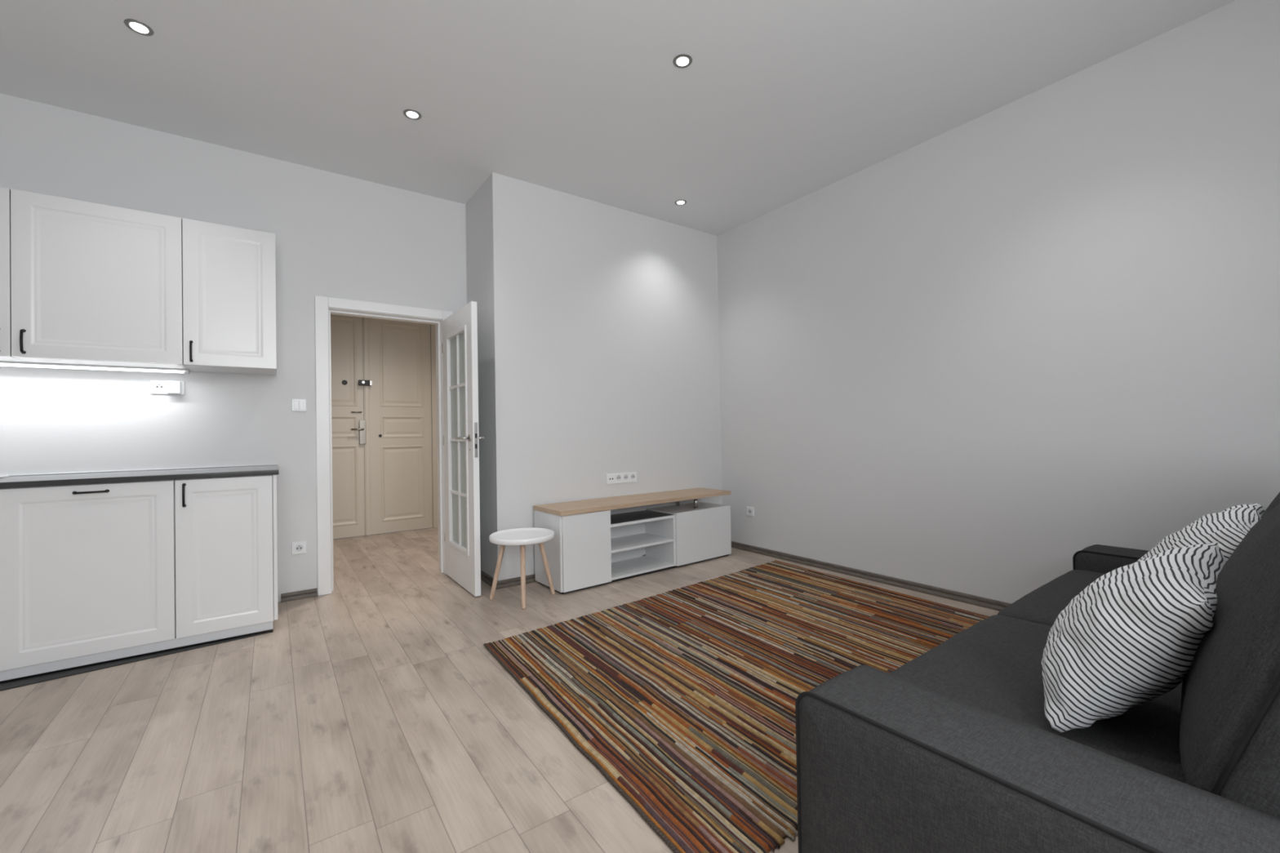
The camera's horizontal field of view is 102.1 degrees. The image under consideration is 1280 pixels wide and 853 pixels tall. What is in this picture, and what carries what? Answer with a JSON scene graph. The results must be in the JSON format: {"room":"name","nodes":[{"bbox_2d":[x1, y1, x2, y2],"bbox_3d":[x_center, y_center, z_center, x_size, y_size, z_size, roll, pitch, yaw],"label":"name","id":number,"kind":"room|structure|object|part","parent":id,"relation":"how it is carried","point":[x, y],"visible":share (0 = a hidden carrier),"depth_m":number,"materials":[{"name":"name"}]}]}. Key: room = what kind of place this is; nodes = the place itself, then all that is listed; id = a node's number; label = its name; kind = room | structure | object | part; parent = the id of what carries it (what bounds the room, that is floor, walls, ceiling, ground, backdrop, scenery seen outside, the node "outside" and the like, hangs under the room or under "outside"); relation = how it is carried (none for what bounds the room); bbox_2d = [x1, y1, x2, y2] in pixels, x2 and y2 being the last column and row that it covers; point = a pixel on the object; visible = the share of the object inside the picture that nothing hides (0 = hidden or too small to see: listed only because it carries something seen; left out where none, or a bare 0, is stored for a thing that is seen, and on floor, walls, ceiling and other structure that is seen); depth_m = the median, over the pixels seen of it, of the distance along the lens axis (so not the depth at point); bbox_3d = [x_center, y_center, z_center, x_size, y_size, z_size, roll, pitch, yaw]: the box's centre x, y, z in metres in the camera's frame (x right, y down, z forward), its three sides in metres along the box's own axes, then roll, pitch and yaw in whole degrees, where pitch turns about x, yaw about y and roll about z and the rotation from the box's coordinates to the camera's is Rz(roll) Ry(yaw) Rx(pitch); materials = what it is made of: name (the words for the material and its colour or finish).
{"room":"living room","nodes":[
{"label":"living room","id":0,"kind":"room"},
{"bbox_2d":[0,93,466,602],"bbox_3d":[-3.278,-0.304,2.948,4.501,2.954,0.200,-1,-1,-35],"label":"wall","id":1,"kind":"structure","parent":0,"point":[337,235],"depth_m":3.30,"materials":[{"name":"white paint"}]},
{"bbox_2d":[0,186,28,362],"bbox_3d":[-3.331,-0.746,2.538,0.408,0.823,0.422,-1,-1,-35],"label":"upper cabinet","id":2,"kind":"object","parent":1,"relation":"attached to","point":[5,193],"visible":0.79,"depth_m":2.51,"materials":[{"name":"white wood"}]},
{"bbox_3d":[-3.234,-0.749,2.403,0.406,0.820,0.019,-1,-1,-35],"label":"cabinet door","id":3,"kind":"part","parent":2,"relation":"part of","materials":[{"name":"white paint"}]},
{"bbox_2d":[10,188,191,371],"bbox_3d":[-2.908,-0.750,2.840,0.628,0.823,0.422,-1,-1,-35],"label":"upper cabinet","id":4,"kind":"object","parent":1,"relation":"attached to","point":[92,283],"visible":0.96,"depth_m":2.69,"materials":[{"name":"white wood"}]},
{"bbox_3d":[-3.012,-0.417,2.521,0.016,0.122,0.035,-1,-1,-35],"label":"door handle","id":5,"kind":"part","parent":4,"relation":"part of","materials":[{"name":"black metal"}]},
{"bbox_2d":[0,360,189,374],"bbox_3d":[-3.108,-0.322,2.777,1.040,0.026,0.049,-1,-1,-35],"label":"light","id":6,"kind":"object","parent":4,"relation":"attached to","point":[2,363],"visible":1,"depth_m":2.83,"materials":[{"name":"white plastic"}]},
{"bbox_2d":[0,363,183,373],"bbox_3d":[-3.115,-0.319,2.772,1.007,0.010,0.041,-1,-1,-35],"label":"diffuser","id":7,"kind":"object","parent":6,"relation":"attached to","point":[25,365],"depth_m":2.84,"materials":[{"name":"white plastic"}]},
{"bbox_2d":[150,380,184,395],"bbox_3d":[-2.850,-0.236,3.119,0.154,0.083,0.015,-1,-1,-35],"label":"wall socket","id":8,"kind":"object","parent":1,"relation":"attached to","point":[157,387],"visible":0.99,"depth_m":3.10,"materials":[{"name":"white plastic"}]},
{"bbox_2d":[166,380,181,394],"bbox_3d":[-2.812,-0.236,3.120,0.062,0.076,0.037,-1,-1,-35],"label":"plug adapter","id":9,"kind":"object","parent":8,"relation":"attached to","point":[172,387],"visible":1,"depth_m":3.10,"materials":[{"name":"white plastic"}]},
{"bbox_2d":[182,217,276,375],"bbox_3d":[-2.477,-0.754,3.147,0.426,0.823,0.422,-1,-1,-35],"label":"upper cabinet","id":10,"kind":"object","parent":1,"relation":"attached to","point":[229,272],"visible":1,"depth_m":3.01,"materials":[{"name":"white wood"}]},
{"bbox_3d":[-2.504,-0.422,2.883,0.016,0.122,0.035,-1,-1,-35],"label":"door handle","id":11,"kind":"part","parent":10,"relation":"part of","materials":[{"name":"black metal"}]},
{"bbox_2d":[291,541,306,555],"bbox_3d":[-2.300,0.819,3.488,0.083,0.083,0.015,-1,-1,-35],"label":"wall socket","id":12,"kind":"object","parent":1,"relation":"attached to","point":[297,548],"visible":1,"depth_m":3.48,"materials":[{"name":"white plastic"}]},
{"bbox_3d":[-2.297,0.819,3.485,0.060,0.060,0.002,-1,-1,-35],"label":"frame","id":13,"kind":"part","parent":12,"relation":"part of","materials":[{"name":"white plastic"}]},
{"bbox_2d":[291,399,306,411],"bbox_3d":[-2.309,-0.145,3.502,0.083,0.083,0.016,-1,-1,-35],"label":"light switch","id":14,"kind":"object","parent":1,"relation":"attached to","point":[297,405],"visible":1,"depth_m":3.50,"materials":[{"name":"white plastic"}]},
{"bbox_2d":[280,588,317,602],"bbox_3d":[-2.292,1.136,3.480,0.202,0.052,0.026,-1,-1,-35],"label":"baseboard","id":15,"kind":"structure","parent":1,"relation":"attached to","point":[303,594],"depth_m":3.47,"materials":[{"name":"grey wood"}]},
{"bbox_2d":[314,295,453,595],"bbox_3d":[-1.848,0.125,3.825,0.929,2.066,0.016,-1,-1,-35],"label":"trim","id":16,"kind":"structure","parent":1,"relation":"attached to","point":[322,304],"depth_m":3.58,"materials":[{"name":"white paint"}]},
{"bbox_2d":[328,306,445,592],"bbox_3d":[-1.910,0.158,3.913,0.787,2.003,0.200,-1,-1,-35],"label":"trim","id":17,"kind":"structure","parent":1,"relation":"attached to","point":[437,322],"depth_m":4.07,"materials":[{"name":"white paint"}]},
{"bbox_2d":[441,301,484,596],"bbox_3d":[-1.308,0.153,3.756,0.169,1.972,0.741,-1,-1,-35],"label":"door","id":18,"kind":"structure","parent":1,"relation":"in","point":[461,437],"depth_m":3.69,"materials":[{"name":"white paint"}]},
{"bbox_3d":[-1.306,0.097,3.751,0.005,1.560,0.457,-1,-1,-35],"label":"glass pane","id":19,"kind":"part","parent":18,"relation":"part of","materials":[{"name":"white"}]},
{"bbox_3d":[-1.204,0.108,3.519,0.064,0.105,0.154,-1,-1,-35],"label":"handle","id":20,"kind":"part","parent":18,"relation":"part of","materials":[{"name":"silver metal"}]},
{"bbox_3d":[-1.097,0.090,3.459,0.022,0.235,0.002,-1,-1,-35],"label":"lock plate","id":21,"kind":"part","parent":18,"relation":"part of","materials":[{"name":"silver metal"}]},
{"bbox_2d":[0,527,999,852],"bbox_3d":[-1.361,1.164,2.258,6.800,0.060,7.850,-1,-1,-35],"label":"floor","id":22,"kind":"structure","parent":0,"point":[375,715],"depth_m":1.87,"materials":[{"name":"grey wood"}]},
{"bbox_2d":[0,480,176,671],"bbox_3d":[-2.813,0.693,2.731,0.598,0.820,0.653,-1,-1,-35],"label":"base cabinet","id":23,"kind":"object","parent":22,"relation":"on","point":[86,569],"visible":0.89,"depth_m":2.48,"materials":[{"name":"white wood"}]},
{"bbox_3d":[-2.640,0.315,2.483,0.126,0.016,0.035,-1,-1,-35],"label":"door handle","id":24,"kind":"part","parent":23,"relation":"part of","materials":[{"name":"black metal"}]},
{"bbox_2d":[0,629,273,691],"bbox_3d":[-2.679,1.155,2.384,1.610,0.005,0.175,-1,-1,-35],"label":"strip","id":25,"kind":"object","parent":22,"relation":"on","point":[14,683],"visible":1,"depth_m":2.49,"materials":[{"name":"black plastic"}]},
{"bbox_2d":[0,621,273,681],"bbox_3d":[-2.724,1.122,2.447,1.610,0.048,0.018,-1,-1,-35],"label":"plinth","id":26,"kind":"object","parent":25,"relation":"on","point":[26,671],"visible":1,"depth_m":2.57,"materials":[{"name":"white"}]},
{"bbox_2d":[174,475,278,639],"bbox_3d":[-2.392,0.689,3.031,0.432,0.820,0.653,-1,-1,-35],"label":"base cabinet","id":27,"kind":"object","parent":22,"relation":"on","point":[226,544],"visible":0.91,"depth_m":2.79,"materials":[{"name":"white wood"}]},
{"bbox_3d":[-2.364,0.358,2.679,0.016,0.126,0.035,-1,-1,-35],"label":"door handle","id":28,"kind":"part","parent":27,"relation":"part of","materials":[{"name":"black metal"}]},
{"bbox_3d":[-2.235,0.687,3.167,0.018,0.818,0.614,-1,-1,-35],"label":"panel","id":29,"kind":"part","parent":27,"relation":"part of","materials":[{"name":"white paint"}]},
{"bbox_2d":[488,528,555,608],"bbox_3d":[-0.764,0.919,3.392,0.427,0.436,0.416,-1,-1,-35],"label":"stool","id":30,"kind":"object","parent":22,"relation":"on","point":[522,537],"visible":1,"depth_m":3.38,"materials":[{"name":"white paint"}]},
{"bbox_3d":[-0.933,0.938,3.402,0.121,0.404,0.033,-1,-1,6],"label":"leg","id":31,"kind":"part","parent":30,"relation":"part of","materials":[{"name":"brown wood"}]},
{"bbox_3d":[-0.772,0.720,3.391,0.416,0.037,0.416,-1,-1,-35],"label":"seat","id":32,"kind":"part","parent":30,"relation":"part of","materials":[{"name":"white paint"}]},
{"bbox_3d":[-0.737,0.934,3.252,0.033,0.403,0.108,-1,-1,-12],"label":"leg","id":33,"kind":"part","parent":30,"relation":"part of","materials":[{"name":"brown wood"}]},
{"bbox_3d":[-0.629,0.934,3.467,0.119,0.404,0.033,-1,-1,-28],"label":"leg","id":34,"kind":"part","parent":30,"relation":"part of","materials":[{"name":"brown wood"}]},
{"bbox_2d":[533,487,731,594],"bbox_3d":[0.009,0.849,4.130,1.671,0.562,0.410,0,-1,-38],"label":"tv stand","id":35,"kind":"object","parent":22,"relation":"on","point":[591,546],"visible":0.99,"depth_m":4.00,"materials":[{"name":"white wood"}]},
{"bbox_3d":[-0.366,0.858,3.595,0.390,0.511,0.017,-1,-1,-38],"label":"cabinet door","id":36,"kind":"part","parent":35,"relation":"part of","materials":[{"name":"white wood"}]},
{"bbox_3d":[-0.194,0.925,4.205,0.634,0.382,0.007,-1,-1,-38],"label":"panel","id":37,"kind":"part","parent":35,"relation":"part of","materials":[{"name":"white wood"}]},
{"bbox_2d":[610,533,673,553],"bbox_3d":[-0.088,0.909,4.055,0.616,0.018,0.358,-1,-1,-38],"label":"shelf","id":38,"kind":"object","parent":35,"relation":"attached to","point":[624,541],"depth_m":4.08,"materials":[{"name":"white wood"}]},
{"bbox_3d":[0.021,0.708,4.144,0.898,0.003,0.340,-1,-1,-38],"label":"slot panel","id":39,"kind":"part","parent":35,"relation":"part of","materials":[{"name":"grey"}]},
{"bbox_3d":[-0.086,0.912,4.067,0.634,0.402,0.382,-1,-1,-38],"label":"shelf frame","id":40,"kind":"part","parent":35,"relation":"part of","materials":[{"name":"white wood"}]},
{"bbox_3d":[0.471,0.643,4.370,0.044,0.097,0.044,-1,-1,-38],"label":"support post","id":41,"kind":"part","parent":35,"relation":"part of","materials":[{"name":"silver metal"}]},
{"bbox_3d":[0.536,0.896,4.299,0.628,0.419,0.017,-1,-1,-38],"label":"cabinet door","id":42,"kind":"part","parent":35,"relation":"part of","materials":[{"name":"white wood"}]},
{"bbox_2d":[483,560,990,852],"bbox_3d":[0.646,1.097,2.720,2.540,0.016,1.963,-1,-1,-35],"label":"rug","id":43,"kind":"object","parent":22,"relation":"on","point":[683,699],"visible":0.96,"depth_m":2.27,"materials":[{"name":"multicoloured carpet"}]},
{"bbox_2d":[795,492,1279,852],"bbox_3d":[1.574,0.593,1.480,2.349,0.967,1.007,-1,-1,-37],"label":"sofa","id":44,"kind":"object","parent":22,"relation":"on","point":[954,748],"visible":0.82,"depth_m":0.94,"materials":[{"name":"grey fabric"}]},
{"bbox_2d":[889,614,1186,783],"bbox_3d":[1.111,0.738,1.328,0.928,0.181,0.691,-1,-1,-37],"label":"seat cushion","id":45,"kind":"object","parent":44,"relation":"on","point":[993,664],"depth_m":1.29,"materials":[{"name":"grey fabric"}]},
{"bbox_3d":[0.745,0.807,0.846,0.259,0.455,0.986,-1,-1,-37],"label":"armrest","id":46,"kind":"part","parent":44,"relation":"part of","materials":[{"name":"grey fabric"}]},
{"bbox_2d":[997,569,1104,626],"bbox_3d":[1.855,0.731,1.881,0.928,0.181,0.693,-1,-1,-37],"label":"seat cushion","id":47,"kind":"object","parent":44,"relation":"on","point":[1042,606],"depth_m":1.97,"materials":[{"name":"grey fabric"}]},
{"bbox_3d":[2.421,0.791,2.095,0.259,0.455,0.986,-1,-1,-37],"label":"armrest","id":48,"kind":"part","parent":44,"relation":"part of","materials":[{"name":"grey fabric"}]},
{"bbox_2d":[1040,541,1226,733],"bbox_3d":[1.091,0.456,1.161,0.435,0.369,0.315,0,-1,-43],"label":"striped cushion","id":49,"kind":"object","parent":44,"relation":"on","point":[1132,636],"visible":0.93,"depth_m":1.05,"materials":[{"name":"white fabric"}]},
{"bbox_2d":[1137,502,1264,561],"bbox_3d":[1.619,0.430,1.523,0.430,0.400,0.313,-1,-1,-35],"label":"striped cushion","id":50,"kind":"object","parent":44,"relation":"on","point":[1229,526],"visible":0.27,"depth_m":1.44,"materials":[{"name":"white fabric"}]},
{"bbox_2d":[1179,503,1279,818],"bbox_3d":[1.338,0.383,1.018,0.951,0.582,0.295,-1,18,-37],"label":"cushion","id":51,"kind":"object","parent":44,"relation":"on","point":[1229,727],"depth_m":0.83,"materials":[{"name":"grey fabric"}]},
{"bbox_2d":[1262,492,1279,516],"bbox_3d":[2.083,0.377,1.572,0.948,0.582,0.294,-1,18,-37],"label":"cushion","id":52,"kind":"object","parent":44,"relation":"on","point":[1276,501],"depth_m":1.58,"materials":[{"name":"grey fabric"}]},
{"bbox_3d":[-3.302,0.698,2.382,0.598,0.820,0.653,-1,-1,-35],"label":"base cabinet","id":53,"kind":"object","parent":22,"relation":"on","visible":0},
{"bbox_2d":[0,464,279,488],"bbox_3d":[-2.890,0.267,2.698,1.643,0.034,0.633,-1,-1,-35],"label":"countertop","id":54,"kind":"structure","parent":53,"relation":"on","point":[159,474],"depth_m":2.71,"materials":[{"name":"grey laminate"}]},
{"bbox_2d":[465,172,722,581],"bbox_3d":[-0.370,-0.336,4.639,2.199,2.954,0.823,-1,-1,-35],"label":"wall","id":55,"kind":"structure","parent":0,"point":[598,327],"depth_m":4.09,"materials":[{"name":"white paint"}]},
{"bbox_2d":[480,570,497,586],"bbox_3d":[-1.193,1.122,3.897,0.026,0.052,0.623,-1,-1,-35],"label":"baseboard","id":56,"kind":"structure","parent":55,"relation":"attached to","point":[485,577],"depth_m":3.79,"materials":[{"name":"grey wood"}]},
{"bbox_2d":[495,554,645,589],"bbox_3d":[-0.108,1.107,4.272,2.221,0.052,0.026,-1,-1,-35],"label":"baseboard","id":57,"kind":"structure","parent":55,"relation":"attached to","point":[516,581],"depth_m":3.70,"materials":[{"name":"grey wood"}]},
{"bbox_2d":[606,471,636,484],"bbox_3d":[-0.148,0.425,4.265,0.298,0.083,0.015,-1,-1,-35],"label":"strip","id":58,"kind":"object","parent":55,"relation":"attached to","point":[622,477],"visible":1,"depth_m":4.26,"materials":[{"name":"white plastic"}]},
{"bbox_2d":[0,0,1235,235],"bbox_3d":[-1.412,-1.870,2.289,6.800,0.100,7.850,-1,-1,-35],"label":"ceiling","id":59,"kind":"structure","parent":0,"point":[777,103],"depth_m":2.71,"materials":[{"name":"paint"}]},
{"bbox_2d":[124,18,154,35],"bbox_3d":[-2.264,-1.802,2.337,0.098,0.005,0.098,-1,-1,-35],"label":"recessed light","id":60,"kind":"object","parent":59,"relation":"in","point":[139,27],"visible":1,"depth_m":2.33,"materials":[{"name":"silver metal"}]},
{"bbox_2d":[403,109,421,119],"bbox_3d":[-1.322,-1.811,3.004,0.098,0.005,0.098,-1,-1,-35],"label":"recessed light","id":61,"kind":"object","parent":59,"relation":"in","point":[410,113],"visible":1,"depth_m":3.00,"materials":[{"name":"white"}]},
{"bbox_2d":[675,200,686,204],"bbox_3d":[0.332,-1.827,4.218,0.098,0.005,0.098,-1,-1,-35],"label":"recessed light","id":62,"kind":"object","parent":59,"relation":"in","point":[677,202],"visible":1,"depth_m":4.21,"materials":[{"name":"white"}]},
{"bbox_2d":[672,53,692,67],"bbox_3d":[0.215,-1.841,2.608,0.098,0.005,0.098,-1,-1,-35],"label":"recessed light","id":63,"kind":"object","parent":59,"relation":"in","point":[682,60],"visible":1,"depth_m":2.60,"materials":[{"name":"white"}]},
{"bbox_2d":[716,0,1279,604],"bbox_3d":[1.982,-0.389,3.338,0.120,2.954,5.673,-1,-1,-35],"label":"wall","id":64,"kind":"structure","parent":0,"point":[1037,331],"depth_m":2.93,"materials":[{"name":"white paint"}]},
{"bbox_2d":[746,506,754,516],"bbox_3d":[0.987,0.762,4.631,0.015,0.083,0.083,-1,-1,-35],"label":"wall socket","id":65,"kind":"object","parent":64,"relation":"attached to","point":[750,510],"visible":1,"depth_m":4.62,"materials":[{"name":"white plastic"}]},
{"bbox_2d":[731,541,1010,611],"bbox_3d":[2.156,1.056,2.986,0.026,0.052,4.750,-1,-1,-35],"label":"baseboard","id":66,"kind":"structure","parent":64,"relation":"attached to","point":[981,602],"depth_m":3.61,"materials":[{"name":"grey wood"}]},
{"bbox_3d":[-2.924,-0.280,5.853,2.550,2.954,0.120,-1,-1,-35],"label":"wall","id":67,"kind":"structure","parent":0,"visible":0},
{"bbox_2d":[330,314,437,538],"bbox_3d":[-2.912,-0.154,5.726,1.600,2.700,0.136,-1,-1,-35],"label":"door","id":68,"kind":"structure","parent":67,"relation":"in","point":[384,405],"depth_m":5.77,"materials":[{"name":"beige paint"}]},
{"bbox_3d":[-3.046,0.031,5.577,0.126,0.020,0.056,-1,-1,-35],"label":"lever","id":69,"kind":"part","parent":68,"relation":"part of","materials":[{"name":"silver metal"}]},
{"bbox_3d":[-3.022,0.062,5.635,0.064,0.262,0.012,-1,-1,-35],"label":"handle plate","id":70,"kind":"part","parent":68,"relation":"part of","materials":[{"name":"silver metal"}]}
]}

